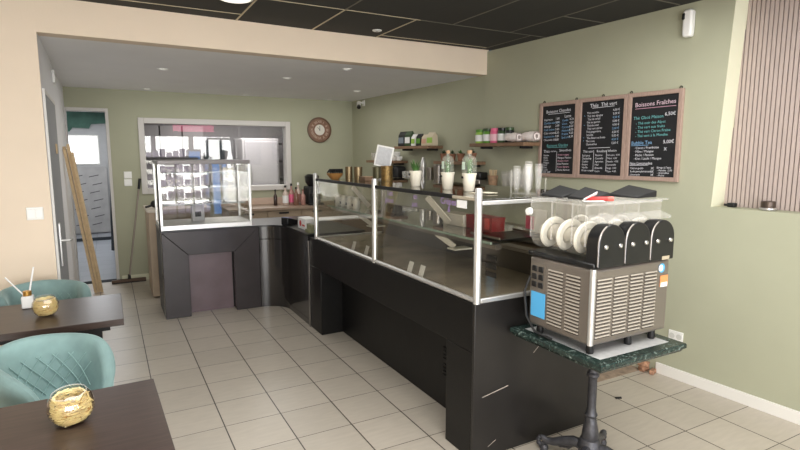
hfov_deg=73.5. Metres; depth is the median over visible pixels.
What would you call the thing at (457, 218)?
carton
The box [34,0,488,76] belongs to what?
ceiling beam
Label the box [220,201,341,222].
countertop
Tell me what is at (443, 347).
vent grille
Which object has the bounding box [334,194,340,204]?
jug
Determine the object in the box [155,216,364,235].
countertop
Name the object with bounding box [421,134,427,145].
packet
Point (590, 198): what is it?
marker
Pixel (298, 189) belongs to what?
bottle
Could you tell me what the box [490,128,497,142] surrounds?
jar
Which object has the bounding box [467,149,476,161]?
potted succulent
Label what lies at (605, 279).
machine
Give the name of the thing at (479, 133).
jar
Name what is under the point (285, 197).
bottle
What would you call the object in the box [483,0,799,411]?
wall
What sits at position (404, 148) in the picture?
wall shelf
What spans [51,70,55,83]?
sensor
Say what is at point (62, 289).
velvet chair
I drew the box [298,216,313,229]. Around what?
box
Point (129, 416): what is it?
cafe table
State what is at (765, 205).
lamp base
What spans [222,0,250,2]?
diffuser
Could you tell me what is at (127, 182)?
light switch
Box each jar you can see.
[475,129,482,142]
[483,128,490,142]
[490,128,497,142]
[497,128,504,142]
[505,127,513,142]
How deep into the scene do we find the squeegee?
6.26 m
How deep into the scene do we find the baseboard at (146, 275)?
6.39 m
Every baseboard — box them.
[122,273,148,278]
[655,362,799,424]
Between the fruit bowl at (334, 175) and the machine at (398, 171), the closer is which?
the fruit bowl at (334, 175)
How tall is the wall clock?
0.344 m
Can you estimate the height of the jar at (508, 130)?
0.130 m
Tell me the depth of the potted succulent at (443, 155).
5.44 m
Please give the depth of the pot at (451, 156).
5.31 m
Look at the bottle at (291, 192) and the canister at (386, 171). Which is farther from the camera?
the bottle at (291, 192)
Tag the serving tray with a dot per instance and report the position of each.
(504, 235)
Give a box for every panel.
[66,111,104,130]
[71,166,110,233]
[724,0,799,211]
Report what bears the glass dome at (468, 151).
on the flowerpot at (469, 178)
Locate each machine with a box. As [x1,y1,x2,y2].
[393,166,405,177]
[523,185,673,353]
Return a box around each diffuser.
[5,267,34,308]
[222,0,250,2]
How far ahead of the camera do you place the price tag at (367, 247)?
3.69 m
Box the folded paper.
[582,192,604,201]
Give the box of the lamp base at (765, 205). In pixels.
[759,201,776,210]
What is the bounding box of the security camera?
[357,100,364,108]
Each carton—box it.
[443,211,470,226]
[466,214,504,231]
[525,209,546,232]
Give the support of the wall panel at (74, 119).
attached to the door at (94, 129)
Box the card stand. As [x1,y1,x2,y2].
[374,145,393,179]
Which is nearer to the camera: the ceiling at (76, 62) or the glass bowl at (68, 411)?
the glass bowl at (68, 411)
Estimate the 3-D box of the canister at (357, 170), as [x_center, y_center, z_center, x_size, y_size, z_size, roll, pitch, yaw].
[-0.335,-0.415,4.288,0.069,0.105,0.069,-4,9,-28]
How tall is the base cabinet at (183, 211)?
0.910 m
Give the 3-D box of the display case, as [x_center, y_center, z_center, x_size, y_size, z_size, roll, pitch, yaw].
[-1.897,-0.308,5.139,0.833,0.628,0.512,-4,9,-28]
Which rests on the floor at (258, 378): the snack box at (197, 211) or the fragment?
the fragment
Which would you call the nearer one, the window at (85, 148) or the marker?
the marker
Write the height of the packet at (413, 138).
0.130 m
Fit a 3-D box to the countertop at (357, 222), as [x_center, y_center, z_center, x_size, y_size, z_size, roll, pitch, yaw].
[0.346,0.347,5.341,0.490,0.900,3.600,-4,9,-30]
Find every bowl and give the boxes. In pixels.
[31,296,59,316]
[46,385,94,426]
[327,169,342,178]
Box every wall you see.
[0,0,57,345]
[36,32,77,280]
[63,87,352,278]
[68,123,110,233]
[144,124,283,187]
[352,75,485,213]
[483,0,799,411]
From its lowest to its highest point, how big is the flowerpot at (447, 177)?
0.179 m
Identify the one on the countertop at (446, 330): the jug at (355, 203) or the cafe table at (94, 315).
the jug at (355, 203)
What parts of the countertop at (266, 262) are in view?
recess panel, curved panel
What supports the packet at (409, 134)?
on the wall shelf at (404, 148)
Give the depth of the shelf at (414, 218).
3.44 m
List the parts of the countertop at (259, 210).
drawer, drawer, drawer, drawer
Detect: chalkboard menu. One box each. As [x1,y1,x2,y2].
[537,98,578,177]
[575,94,627,179]
[624,86,684,181]
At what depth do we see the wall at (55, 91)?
4.79 m
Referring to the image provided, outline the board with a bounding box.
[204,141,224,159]
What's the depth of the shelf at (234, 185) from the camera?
5.15 m
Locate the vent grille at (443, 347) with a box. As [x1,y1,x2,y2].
[442,346,445,376]
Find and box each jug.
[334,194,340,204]
[340,195,346,206]
[345,196,352,207]
[352,197,359,208]
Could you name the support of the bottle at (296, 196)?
on the countertop at (259, 210)
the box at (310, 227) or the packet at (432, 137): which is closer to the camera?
the box at (310, 227)
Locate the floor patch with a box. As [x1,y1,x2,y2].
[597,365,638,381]
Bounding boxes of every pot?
[449,154,455,160]
[467,153,476,161]
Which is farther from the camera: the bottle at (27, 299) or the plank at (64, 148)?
the plank at (64, 148)
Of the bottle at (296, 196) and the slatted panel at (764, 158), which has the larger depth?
the bottle at (296, 196)
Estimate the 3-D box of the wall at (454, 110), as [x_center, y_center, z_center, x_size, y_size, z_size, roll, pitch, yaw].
[0.077,-0.469,6.460,0.120,2.222,3.124,-4,9,-30]
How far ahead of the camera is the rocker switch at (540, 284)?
2.46 m
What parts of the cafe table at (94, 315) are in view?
leg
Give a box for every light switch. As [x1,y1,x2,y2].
[26,207,43,219]
[124,172,131,178]
[124,179,131,185]
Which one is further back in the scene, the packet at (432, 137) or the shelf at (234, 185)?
the packet at (432, 137)
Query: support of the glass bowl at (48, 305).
on the cafe table at (94, 315)
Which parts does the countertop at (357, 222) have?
door, door, door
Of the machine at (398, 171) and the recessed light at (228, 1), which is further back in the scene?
the machine at (398, 171)
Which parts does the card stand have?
frame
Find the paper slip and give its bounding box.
[469,192,495,193]
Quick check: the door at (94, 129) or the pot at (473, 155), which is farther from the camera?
the door at (94, 129)
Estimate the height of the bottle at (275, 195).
0.203 m
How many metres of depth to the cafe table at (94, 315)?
2.56 m
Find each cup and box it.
[426,167,433,179]
[433,165,442,180]
[488,170,497,184]
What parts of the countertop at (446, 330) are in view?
post, rail, rail, post, post, panel, rail, shelf rail, panel, post, rail, rail, panel, rail, post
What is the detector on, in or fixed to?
attached to the wall at (733, 286)
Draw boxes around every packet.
[398,131,406,145]
[404,131,413,145]
[411,134,417,145]
[416,134,423,145]
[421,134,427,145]
[426,132,437,145]
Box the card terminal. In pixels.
[281,217,297,224]
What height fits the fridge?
1.700 m
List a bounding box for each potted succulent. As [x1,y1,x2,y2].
[440,150,447,160]
[449,150,455,160]
[457,150,464,160]
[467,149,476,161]
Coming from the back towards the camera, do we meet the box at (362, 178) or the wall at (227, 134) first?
the wall at (227, 134)
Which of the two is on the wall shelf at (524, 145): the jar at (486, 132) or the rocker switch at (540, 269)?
the jar at (486, 132)
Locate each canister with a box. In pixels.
[345,166,352,179]
[354,167,361,179]
[372,167,380,178]
[380,166,392,180]
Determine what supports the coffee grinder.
on the countertop at (259, 210)
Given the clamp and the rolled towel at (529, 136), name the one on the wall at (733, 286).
the clamp
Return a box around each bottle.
[21,294,34,308]
[273,189,277,205]
[282,185,288,204]
[289,183,293,204]
[294,187,298,204]
[297,182,300,203]
[300,189,305,204]
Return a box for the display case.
[152,159,251,231]
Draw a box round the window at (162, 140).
[144,125,203,156]
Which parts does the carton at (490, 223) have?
lid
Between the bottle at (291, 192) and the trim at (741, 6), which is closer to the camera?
the trim at (741, 6)
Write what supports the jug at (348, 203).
on the countertop at (446, 330)
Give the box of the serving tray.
[470,228,539,240]
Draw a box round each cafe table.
[0,293,123,344]
[0,379,174,449]
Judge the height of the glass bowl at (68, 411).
0.102 m
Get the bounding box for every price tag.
[364,245,368,254]
[407,261,413,272]
[418,265,425,276]
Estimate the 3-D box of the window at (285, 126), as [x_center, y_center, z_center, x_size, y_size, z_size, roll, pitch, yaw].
[-2.276,-0.869,6.741,1.810,0.890,0.150,-4,9,-28]
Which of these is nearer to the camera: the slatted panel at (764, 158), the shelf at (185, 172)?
the slatted panel at (764, 158)
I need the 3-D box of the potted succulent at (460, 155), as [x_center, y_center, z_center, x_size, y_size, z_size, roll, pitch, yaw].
[0.591,-0.678,5.210,0.082,0.114,0.082,-4,9,-28]
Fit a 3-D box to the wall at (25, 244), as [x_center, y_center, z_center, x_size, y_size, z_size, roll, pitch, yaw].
[-3.064,-0.099,2.899,1.983,2.430,0.250,-4,9,-28]
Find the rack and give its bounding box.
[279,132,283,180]
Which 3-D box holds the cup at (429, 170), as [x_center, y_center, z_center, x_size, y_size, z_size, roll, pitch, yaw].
[0.321,-0.532,5.702,0.092,0.165,0.091,-4,9,-28]
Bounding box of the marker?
[586,197,613,200]
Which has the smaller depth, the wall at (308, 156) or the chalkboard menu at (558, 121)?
the chalkboard menu at (558, 121)
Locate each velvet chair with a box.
[0,279,91,333]
[0,333,114,407]
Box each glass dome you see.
[442,150,449,168]
[462,150,471,169]
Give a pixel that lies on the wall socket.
(672, 334)
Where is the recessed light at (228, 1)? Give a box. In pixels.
[221,0,252,3]
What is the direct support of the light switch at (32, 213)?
attached to the wall at (25, 244)
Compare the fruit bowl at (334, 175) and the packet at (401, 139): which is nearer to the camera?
the fruit bowl at (334, 175)
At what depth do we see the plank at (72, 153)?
5.33 m
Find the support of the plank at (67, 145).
on the floor at (258, 378)
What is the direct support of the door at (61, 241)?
in the wall at (55, 91)
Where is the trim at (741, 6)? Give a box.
[711,0,748,206]
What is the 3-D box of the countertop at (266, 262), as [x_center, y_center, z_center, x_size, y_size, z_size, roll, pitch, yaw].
[-1.358,0.423,5.104,1.635,0.812,1.395,-4,9,-28]
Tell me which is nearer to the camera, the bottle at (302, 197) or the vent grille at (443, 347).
the vent grille at (443, 347)
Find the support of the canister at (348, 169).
on the countertop at (446, 330)
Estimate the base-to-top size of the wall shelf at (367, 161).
0.050 m
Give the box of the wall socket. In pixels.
[668,329,683,341]
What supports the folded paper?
on the machine at (605, 279)
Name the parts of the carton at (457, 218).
lid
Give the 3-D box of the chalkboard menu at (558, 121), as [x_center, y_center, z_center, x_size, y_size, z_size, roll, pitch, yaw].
[1.262,-0.691,4.279,0.025,0.614,0.390,-5,9,-32]
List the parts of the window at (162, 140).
door, door, door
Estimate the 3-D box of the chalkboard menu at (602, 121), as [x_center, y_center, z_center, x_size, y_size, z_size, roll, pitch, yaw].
[1.480,-0.648,3.937,0.025,0.615,0.420,-5,9,-32]
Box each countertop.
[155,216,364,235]
[155,216,364,326]
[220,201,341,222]
[309,173,588,449]
[342,200,557,248]
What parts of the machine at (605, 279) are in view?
knob, power cord, tank lid, tank lid, corner trim, edge trim, edge trim, tank lid, edge trim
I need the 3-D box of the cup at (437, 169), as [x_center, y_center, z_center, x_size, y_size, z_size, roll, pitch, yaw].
[0.396,-0.530,5.571,0.113,0.195,0.111,-4,9,-28]
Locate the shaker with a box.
[420,157,426,179]
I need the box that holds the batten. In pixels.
[77,236,110,241]
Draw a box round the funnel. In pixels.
[145,200,154,207]
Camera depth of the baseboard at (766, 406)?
3.28 m
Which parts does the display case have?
post, glass, post, rail, post, post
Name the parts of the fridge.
door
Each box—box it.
[191,205,204,220]
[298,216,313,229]
[305,224,313,232]
[359,176,372,180]
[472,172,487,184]
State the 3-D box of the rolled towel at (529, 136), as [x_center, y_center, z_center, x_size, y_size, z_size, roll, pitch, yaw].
[1.065,-0.723,4.376,0.092,0.084,0.155,-4,9,-30]
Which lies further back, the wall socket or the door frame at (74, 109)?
the door frame at (74, 109)
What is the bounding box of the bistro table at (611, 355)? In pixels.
[510,323,686,449]
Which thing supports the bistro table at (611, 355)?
on the floor at (258, 378)
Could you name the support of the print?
attached to the carton at (533, 222)
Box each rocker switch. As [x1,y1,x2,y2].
[538,267,543,272]
[538,282,542,288]
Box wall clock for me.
[307,117,330,142]
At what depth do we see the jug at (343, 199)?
4.30 m
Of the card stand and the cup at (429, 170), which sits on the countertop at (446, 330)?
the card stand
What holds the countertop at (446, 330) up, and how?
on the floor at (258, 378)
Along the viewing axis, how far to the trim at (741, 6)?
3.24 m
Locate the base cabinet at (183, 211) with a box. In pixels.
[143,204,210,296]
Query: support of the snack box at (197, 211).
in the display case
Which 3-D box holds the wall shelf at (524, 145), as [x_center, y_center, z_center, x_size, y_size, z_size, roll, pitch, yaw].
[0.900,-0.691,4.677,0.188,0.050,0.716,-4,9,-30]
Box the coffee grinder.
[304,174,323,204]
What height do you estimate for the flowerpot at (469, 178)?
0.190 m
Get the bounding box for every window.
[68,135,99,164]
[137,117,291,193]
[144,125,203,156]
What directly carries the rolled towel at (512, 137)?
on the wall shelf at (524, 145)
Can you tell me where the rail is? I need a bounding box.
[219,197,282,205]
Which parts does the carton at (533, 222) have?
lid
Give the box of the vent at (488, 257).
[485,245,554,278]
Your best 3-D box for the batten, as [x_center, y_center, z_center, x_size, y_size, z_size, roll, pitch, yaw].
[-5.439,0.253,9.256,1.100,0.049,0.060,-4,9,-28]
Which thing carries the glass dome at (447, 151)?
on the flowerpot at (447, 177)
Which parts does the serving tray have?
plate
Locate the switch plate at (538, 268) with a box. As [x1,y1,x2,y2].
[531,261,545,292]
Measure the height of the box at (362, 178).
0.034 m
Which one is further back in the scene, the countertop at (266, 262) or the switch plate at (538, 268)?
the countertop at (266, 262)
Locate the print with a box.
[526,215,533,229]
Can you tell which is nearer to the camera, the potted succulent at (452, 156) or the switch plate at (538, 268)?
the switch plate at (538, 268)
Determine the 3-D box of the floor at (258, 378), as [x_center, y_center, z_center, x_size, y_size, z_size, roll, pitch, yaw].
[-0.403,1.196,2.380,6.600,0.001,9.850,-4,9,-28]
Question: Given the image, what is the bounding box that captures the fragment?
[637,361,655,374]
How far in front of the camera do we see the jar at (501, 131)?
4.63 m
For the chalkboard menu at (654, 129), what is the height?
0.613 m
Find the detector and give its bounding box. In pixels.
[682,9,695,37]
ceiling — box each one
[39,36,477,100]
[78,0,700,49]
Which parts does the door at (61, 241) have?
lock plate, handle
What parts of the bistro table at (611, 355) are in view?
leg, leg, leg, leg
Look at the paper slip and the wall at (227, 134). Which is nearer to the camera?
the paper slip
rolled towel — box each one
[505,133,521,141]
[521,131,540,141]
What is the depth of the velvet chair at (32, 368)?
2.20 m
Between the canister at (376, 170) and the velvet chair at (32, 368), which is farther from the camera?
the canister at (376, 170)
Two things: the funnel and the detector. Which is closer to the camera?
the detector
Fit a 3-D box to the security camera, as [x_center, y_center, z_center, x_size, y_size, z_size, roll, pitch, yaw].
[-0.521,-1.598,7.111,0.109,0.123,0.155,0,8,-3]
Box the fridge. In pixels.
[233,138,279,184]
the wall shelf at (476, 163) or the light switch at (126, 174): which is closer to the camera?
the wall shelf at (476, 163)
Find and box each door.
[42,88,72,279]
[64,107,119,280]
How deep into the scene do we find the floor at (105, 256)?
7.57 m
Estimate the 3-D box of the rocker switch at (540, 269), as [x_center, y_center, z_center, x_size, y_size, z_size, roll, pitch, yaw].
[0.645,0.205,2.450,0.006,0.027,0.030,-4,9,-28]
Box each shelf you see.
[160,171,240,173]
[161,184,239,188]
[162,199,243,204]
[331,202,540,243]
[366,160,407,164]
[394,146,442,150]
[433,161,485,166]
[469,142,540,148]
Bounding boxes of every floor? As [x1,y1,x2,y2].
[76,232,116,283]
[87,279,799,449]
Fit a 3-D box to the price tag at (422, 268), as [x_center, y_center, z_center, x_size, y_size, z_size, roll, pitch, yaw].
[0.126,0.262,3.046,0.032,0.063,0.050,-4,9,-28]
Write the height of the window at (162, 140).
0.500 m
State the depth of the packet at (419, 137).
5.79 m
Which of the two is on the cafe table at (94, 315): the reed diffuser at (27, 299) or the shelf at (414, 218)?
the reed diffuser at (27, 299)
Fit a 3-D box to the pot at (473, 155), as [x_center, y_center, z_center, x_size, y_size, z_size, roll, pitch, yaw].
[0.681,-0.640,5.058,0.091,0.080,0.091,-4,9,-28]
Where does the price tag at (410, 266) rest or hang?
on the countertop at (446, 330)
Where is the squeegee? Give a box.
[112,178,145,283]
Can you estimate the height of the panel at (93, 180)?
1.240 m
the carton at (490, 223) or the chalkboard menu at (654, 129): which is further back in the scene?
the chalkboard menu at (654, 129)
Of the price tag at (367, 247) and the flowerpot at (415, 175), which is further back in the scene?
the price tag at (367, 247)
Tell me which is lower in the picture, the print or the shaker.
the print
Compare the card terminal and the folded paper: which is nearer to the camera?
the folded paper
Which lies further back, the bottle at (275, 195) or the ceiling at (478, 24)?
the bottle at (275, 195)
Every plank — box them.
[63,146,96,292]
[66,144,99,291]
[71,152,102,291]
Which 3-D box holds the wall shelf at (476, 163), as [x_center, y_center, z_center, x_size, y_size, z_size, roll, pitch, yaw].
[0.573,-0.601,5.260,0.188,0.050,0.610,-4,9,-30]
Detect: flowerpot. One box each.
[409,160,422,186]
[440,161,454,189]
[461,158,476,191]
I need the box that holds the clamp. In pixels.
[724,203,736,206]

